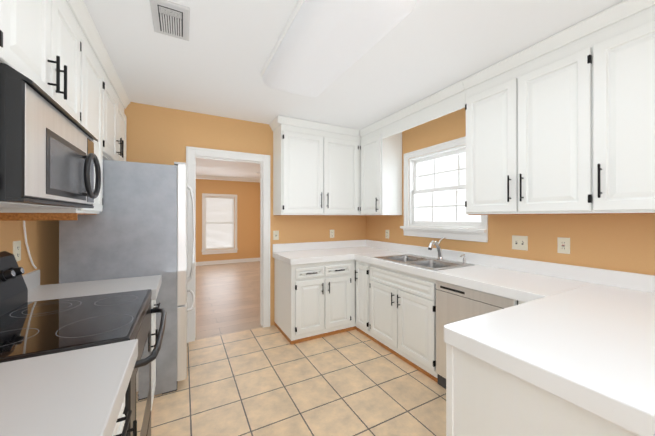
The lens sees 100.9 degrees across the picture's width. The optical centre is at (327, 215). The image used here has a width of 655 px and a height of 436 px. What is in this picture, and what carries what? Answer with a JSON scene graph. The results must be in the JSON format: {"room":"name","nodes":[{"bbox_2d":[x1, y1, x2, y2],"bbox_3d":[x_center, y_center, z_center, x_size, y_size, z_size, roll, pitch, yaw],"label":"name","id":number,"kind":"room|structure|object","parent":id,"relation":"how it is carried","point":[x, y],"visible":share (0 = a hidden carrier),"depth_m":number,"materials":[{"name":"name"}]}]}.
{"room":"kitchen","nodes":[
{"label":"kitchen","id":0,"kind":"room"},
{"bbox_2d":[0,220,58,284],"bbox_3d":[-0.935,0.104,-0.145,0.120,2.500,6.210,0,0,-28],"label":"wall","id":1,"kind":"structure","parent":0,"point":[42,236],"depth_m":1.75,"materials":[{"name":"brown paint"}]},
{"bbox_2d":[0,0,7,215],"bbox_3d":[-1.045,-0.580,0.555,0.337,1.122,0.412,0,0,-28],"label":"upper cabinet","id":2,"kind":"object","parent":1,"relation":"attached to","point":[3,3],"depth_m":0.84,"materials":[{"name":"white paint"}]},
{"bbox_2d":[13,241,20,260],"bbox_3d":[-1.756,0.199,1.530,0.008,0.115,0.072,0,0,-28],"label":"outlet","id":3,"kind":"object","parent":1,"relation":"attached to","point":[17,249],"visible":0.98,"depth_m":1.52,"materials":[{"name":"beige plastic"}]},
{"bbox_2d":[8,0,59,104],"bbox_3d":[-1.231,-0.803,0.903,0.337,0.673,0.377,0,0,-28],"label":"upper cabinet","id":4,"kind":"object","parent":1,"relation":"attached to","point":[55,50],"depth_m":1.04,"materials":[{"name":"white paint"}]},
{"bbox_2d":[0,63,100,208],"bbox_3d":[-1.272,-0.252,1.093,0.446,0.424,0.746,0,0,-28],"label":"over-the-range microwave","id":5,"kind":"object","parent":4,"relation":"attached to","point":[48,158],"visible":1,"depth_m":0.94,"materials":[{"name":"silver plastic"}]},
{"bbox_2d":[8,16,107,215],"bbox_3d":[-1.607,-0.577,1.606,0.337,1.122,0.467,0,0,-28],"label":"upper cabinet","id":6,"kind":"object","parent":1,"relation":"attached to","point":[95,58],"depth_m":1.70,"materials":[{"name":"white paint"}]},
{"bbox_2d":[23,221,36,268],"bbox_3d":[-1.808,0.156,1.643,0.010,0.354,0.158,0,0,-28],"label":"cord","id":7,"kind":"object","parent":6,"relation":"hanging from","point":[27,247],"visible":0.73,"depth_m":1.61,"materials":[{"name":"white paint"}]},
{"bbox_2d":[60,0,87,126],"bbox_3d":[-1.408,-0.803,1.235,0.337,0.673,0.376,0,0,-28],"label":"upper cabinet","id":8,"kind":"object","parent":1,"relation":"attached to","point":[73,14],"depth_m":1.38,"materials":[{"name":"white paint"}]},
{"bbox_2d":[108,60,119,160],"bbox_3d":[-1.822,-0.788,2.010,0.337,0.697,0.444,0,0,-28],"label":"upper cabinet","id":9,"kind":"object","parent":1,"relation":"attached to","point":[113,80],"depth_m":2.17,"materials":[{"name":"white paint"}]},
{"bbox_2d":[120,84,127,160],"bbox_3d":[-2.031,-0.787,2.401,0.337,0.697,0.444,0,0,-28],"label":"upper cabinet","id":10,"kind":"object","parent":1,"relation":"attached to","point":[123,99],"depth_m":2.49,"materials":[{"name":"white paint"}]},
{"bbox_2d":[195,261,262,339],"bbox_3d":[-2.672,1.393,5.195,4.890,0.050,5.086,0,0,-28],"label":"floor","id":11,"kind":"structure","parent":0,"point":[227,298],"depth_m":4.48,"materials":[{"name":"brown wood"}]},
{"bbox_2d":[124,102,363,325],"bbox_3d":[-0.879,0.114,3.337,3.240,2.500,0.120,0,0,-28],"label":"wall","id":12,"kind":"structure","parent":0,"point":[167,136],"depth_m":3.34,"materials":[{"name":"brown paint"}]},
{"bbox_2d":[201,193,237,254],"bbox_3d":[-3.084,0.223,7.753,0.980,1.705,0.151,0,0,-28],"label":"room window","id":13,"kind":"structure","parent":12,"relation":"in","point":[219,251],"depth_m":7.70,"materials":[{"name":"white paint"}]},
{"bbox_2d":[205,196,233,249],"bbox_3d":[-3.087,0.198,7.758,0.770,1.496,0.038,0,0,-28],"label":"blinds","id":14,"kind":"object","parent":13,"relation":"attached to","point":[228,207],"visible":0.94,"depth_m":7.75,"materials":[{"name":"white paint"}]},
{"bbox_2d":[186,146,269,342],"bbox_3d":[-1.149,0.306,3.188,0.926,2.115,0.166,0,0,-28],"label":"door frame","id":15,"kind":"structure","parent":12,"relation":"attached to","point":[194,153],"depth_m":3.19,"materials":[{"name":"white paint"}]},
{"bbox_2d":[196,257,259,265],"bbox_3d":[-3.810,1.319,7.325,4.590,0.110,0.016,0,0,-28],"label":"baseboard","id":16,"kind":"structure","parent":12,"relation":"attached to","point":[226,261],"depth_m":7.79,"materials":[{"name":"white paint"}]},
{"bbox_2d":[196,175,259,182],"bbox_3d":[-3.791,-1.075,7.300,4.642,0.099,0.089,0,0,-28],"label":"crown molding","id":17,"kind":"structure","parent":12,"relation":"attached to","point":[228,178],"depth_m":7.75,"materials":[{"name":"white paint"}]},
{"bbox_2d":[273,231,278,239],"bbox_3d":[-0.643,0.242,3.384,0.072,0.115,0.016,0,0,-28],"label":"light switch","id":18,"kind":"object","parent":12,"relation":"attached to","point":[275,235],"visible":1,"depth_m":3.38,"materials":[{"name":"beige plastic"}]},
{"bbox_2d":[269,115,360,215],"bbox_3d":[-0.124,-0.569,3.458,1.155,1.128,0.375,0,0,-28],"label":"upper cabinet","id":19,"kind":"object","parent":12,"relation":"attached to","point":[316,168],"visible":0.98,"depth_m":3.29,"materials":[{"name":"white paint"}]},
{"bbox_2d":[330,230,333,237],"bbox_3d":[0.065,0.247,3.767,0.072,0.115,0.008,0,0,-28],"label":"outlet","id":20,"kind":"object","parent":12,"relation":"attached to","point":[331,233],"visible":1,"depth_m":3.76,"materials":[{"name":"beige plastic"}]},
{"bbox_2d":[151,325,445,435],"bbox_3d":[0.579,1.381,0.594,3.490,0.050,6.094,0,0,-28],"label":"floor","id":21,"kind":"structure","parent":0,"point":[268,381],"depth_m":2.08,"materials":[{"name":"beige tile"}]},
{"bbox_2d":[0,251,166,435],"bbox_3d":[-1.127,0.763,1.168,0.730,1.181,0.746,0,0,-28],"label":"range","id":22,"kind":"object","parent":21,"relation":"on","point":[36,328],"visible":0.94,"depth_m":1.17,"materials":[{"name":"black glass"}]},
{"bbox_2d":[112,397,131,435],"bbox_3d":[-0.904,0.932,0.621,0.652,0.848,0.419,0,0,-28],"label":"base cabinet","id":23,"kind":"object","parent":21,"relation":"on","point":[121,425],"depth_m":0.83,"materials":[{"name":"white paint"}]},
{"bbox_2d":[0,270,161,435],"bbox_3d":[-0.597,0.422,0.084,0.687,0.164,4.098,0,0,-28],"label":"countertop","id":24,"kind":"structure","parent":23,"relation":"on","point":[79,392],"depth_m":0.72,"materials":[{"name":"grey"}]},
{"bbox_2d":[59,160,195,394],"bbox_3d":[-1.605,0.469,2.347,0.826,1.784,0.840,0,0,-28],"label":"refrigerator","id":25,"kind":"object","parent":21,"relation":"on","point":[136,226],"visible":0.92,"depth_m":2.01,"materials":[{"name":"grey metal"}]},
{"bbox_2d":[132,300,159,435],"bbox_3d":[-1.468,0.935,1.676,0.652,0.848,0.466,0,0,-28],"label":"base cabinet","id":26,"kind":"object","parent":21,"relation":"on","point":[154,331],"depth_m":1.80,"materials":[{"name":"white paint"}]},
{"bbox_2d":[274,258,325,343],"bbox_3d":[-0.345,0.939,3.198,0.391,0.848,0.617,0,0,-28],"label":"base cabinet","id":27,"kind":"object","parent":21,"relation":"on","point":[312,301],"depth_m":2.95,"materials":[{"name":"white paint"}]},
{"bbox_2d":[273,241,352,264],"bbox_3d":[-0.190,0.430,3.266,0.780,0.164,0.646,0,0,-28],"label":"countertop","id":28,"kind":"structure","parent":27,"relation":"on","point":[327,251],"depth_m":3.32,"materials":[{"name":"white"}]},
{"bbox_2d":[326,260,353,335],"bbox_3d":[-0.020,0.939,3.372,0.346,0.848,0.617,0,0,-28],"label":"base cabinet","id":29,"kind":"object","parent":21,"relation":"on","point":[339,274],"depth_m":3.11,"materials":[{"name":"white paint"}]},
{"bbox_2d":[354,260,355,329],"bbox_3d":[0.428,0.940,3.611,0.670,0.848,0.617,0,0,-28],"label":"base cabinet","id":30,"kind":"object","parent":21,"relation":"on","point":[354,260],"depth_m":3.23,"materials":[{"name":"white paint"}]},
{"bbox_2d":[355,260,437,382],"bbox_3d":[0.848,0.938,2.838,0.654,0.849,1.182,0,0,-28],"label":"base cabinet","id":31,"kind":"object","parent":21,"relation":"on","point":[395,312],"visible":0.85,"depth_m":2.54,"materials":[{"name":"white paint"}]},
{"bbox_2d":[341,240,654,315],"bbox_3d":[1.037,0.428,2.490,0.652,0.164,3.172,0,0,-28],"label":"countertop","id":32,"kind":"structure","parent":31,"relation":"on","point":[508,277],"depth_m":1.89,"materials":[{"name":"white"}]},
{"bbox_2d":[374,254,473,270],"bbox_3d":[0.915,0.522,2.673,0.510,0.165,0.800,0,0,-28],"label":"sink","id":33,"kind":"object","parent":32,"relation":"in","point":[430,263],"visible":0.33,"depth_m":2.67,"materials":[{"name":"metal"}]},
{"bbox_2d":[460,254,466,263],"bbox_3d":[1.246,0.395,2.481,0.079,0.087,0.042,0,0,-28],"label":"soap dispenser","id":34,"kind":"object","parent":33,"relation":"on","point":[464,260],"visible":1,"depth_m":2.48,"materials":[{"name":"silver metal"}]},
{"bbox_2d":[428,237,445,259],"bbox_3d":[1.086,0.324,2.691,0.227,0.230,0.068,0,0,-28],"label":"faucet","id":35,"kind":"object","parent":32,"relation":"on","point":[437,245],"visible":1,"depth_m":2.69,"materials":[{"name":"silver metal"}]},
{"bbox_2d":[436,280,517,388],"bbox_3d":[1.278,0.934,2.057,0.620,0.844,0.595,0,0,-28],"label":"dishwasher","id":36,"kind":"object","parent":21,"relation":"on","point":[455,303],"visible":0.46,"depth_m":2.02,"materials":[{"name":"grey metal"}]},
{"bbox_2d":[446,301,637,435],"bbox_3d":[1.232,0.934,1.258,1.468,0.849,0.769,0,0,-28],"label":"base cabinet","id":37,"kind":"object","parent":21,"relation":"on","point":[483,398],"visible":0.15,"depth_m":0.91,"materials":[{"name":"white wood"}]},
{"bbox_2d":[444,292,654,435],"bbox_3d":[0.978,0.474,1.016,0.840,0.064,0.629,0,0,-28],"label":"countertop","id":38,"kind":"structure","parent":37,"relation":"on","point":[582,337],"depth_m":0.90,"materials":[{"name":"white"}]},
{"bbox_2d":[83,0,623,178],"bbox_3d":[-1.237,-1.189,2.514,4.890,0.100,11.180,0,0,-28],"label":"ceiling","id":39,"kind":"structure","parent":0,"point":[215,63],"depth_m":1.91,"materials":[{"name":"white paint"}]},
{"bbox_2d":[149,0,189,40],"bbox_3d":[-0.909,-1.132,1.572,0.190,0.017,0.310,0,0,-28],"label":"ceiling vent","id":40,"kind":"object","parent":39,"relation":"in","point":[170,18],"visible":1,"depth_m":1.54,"materials":[{"name":"grey metal"}]},
{"bbox_2d":[261,0,416,96],"bbox_3d":[-0.031,-1.076,1.763,0.530,0.127,1.240,0,0,-28],"label":"fluorescent ceiling light","id":41,"kind":"object","parent":39,"relation":"attached to","point":[320,47],"visible":1,"depth_m":1.57,"materials":[{"name":"white paint"}]},
{"bbox_2d":[364,108,654,274],"bbox_3d":[0.867,0.114,3.634,0.120,2.500,11.180,0,0,-28],"label":"wall","id":42,"kind":"structure","parent":0,"point":[617,242],"depth_m":2.05,"materials":[{"name":"brown paint"}]},
{"bbox_2d":[359,121,401,215],"bbox_3d":[0.590,-0.569,3.623,0.375,1.128,0.757,0,0,-28],"label":"upper cabinet","id":43,"kind":"object","parent":42,"relation":"attached to","point":[381,176],"visible":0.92,"depth_m":3.33,"materials":[{"name":"white paint"}]},
{"bbox_2d":[385,230,388,238],"bbox_3d":[0.800,0.242,3.621,0.008,0.115,0.072,0,0,-28],"label":"outlet","id":44,"kind":"object","parent":42,"relation":"attached to","point":[386,233],"visible":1,"depth_m":3.61,"materials":[{"name":"beige plastic"}]},
{"bbox_2d":[400,136,487,241],"bbox_3d":[1.222,-0.265,2.912,0.176,1.005,1.061,0,0,-28],"label":"kitchen window","id":45,"kind":"structure","parent":42,"relation":"in","point":[472,231],"depth_m":2.95,"materials":[{"name":"white paint"}]},
{"bbox_2d":[462,56,513,214],"bbox_3d":[1.389,-0.575,2.166,0.337,1.122,0.405,0,0,-28],"label":"upper cabinet","id":46,"kind":"object","parent":42,"relation":"attached to","point":[489,106],"depth_m":2.07,"materials":[{"name":"white paint"}]},
{"bbox_2d":[379,80,465,138],"bbox_3d":[0.896,-1.029,2.746,0.068,0.212,1.078,0,0,-28],"label":"window valance","id":47,"kind":"object","parent":46,"relation":"attached to","point":[445,101],"visible":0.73,"depth_m":2.62,"materials":[{"name":"white paint"}]},
{"bbox_2d":[512,235,527,250],"bbox_3d":[1.558,0.218,2.195,0.016,0.115,0.115,0,0,-28],"label":"light switch","id":48,"kind":"object","parent":42,"relation":"attached to","point":[519,242],"visible":1,"depth_m":2.19,"materials":[{"name":"beige plastic"}]},
{"bbox_2d":[514,20,585,214],"bbox_3d":[1.578,-0.576,1.813,0.337,1.122,0.396,0,0,-28],"label":"upper cabinet","id":49,"kind":"object","parent":42,"relation":"attached to","point":[562,122],"depth_m":1.73,"materials":[{"name":"white paint"}]},
{"bbox_2d":[557,237,569,253],"bbox_3d":[1.696,0.212,1.942,0.010,0.115,0.072,0,0,-28],"label":"outlet","id":50,"kind":"object","parent":42,"relation":"attached to","point":[563,245],"visible":1,"depth_m":1.94,"materials":[{"name":"beige plastic"}]},
{"bbox_2d":[586,0,654,214],"bbox_3d":[1.765,-0.577,1.462,0.337,1.122,0.399,0,0,-28],"label":"upper cabinet","id":51,"kind":"object","parent":42,"relation":"attached to","point":[620,38],"depth_m":1.45,"materials":[{"name":"white paint"}]},
{"label":"outside","id":52,"kind":"structure","parent":0,"visible":0},
{"bbox_2d":[206,153,480,247],"bbox_3d":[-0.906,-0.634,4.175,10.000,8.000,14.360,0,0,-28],"label":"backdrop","id":53,"kind":"structure","parent":52,"point":[440,167],"depth_m":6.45,"materials":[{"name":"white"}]}
]}

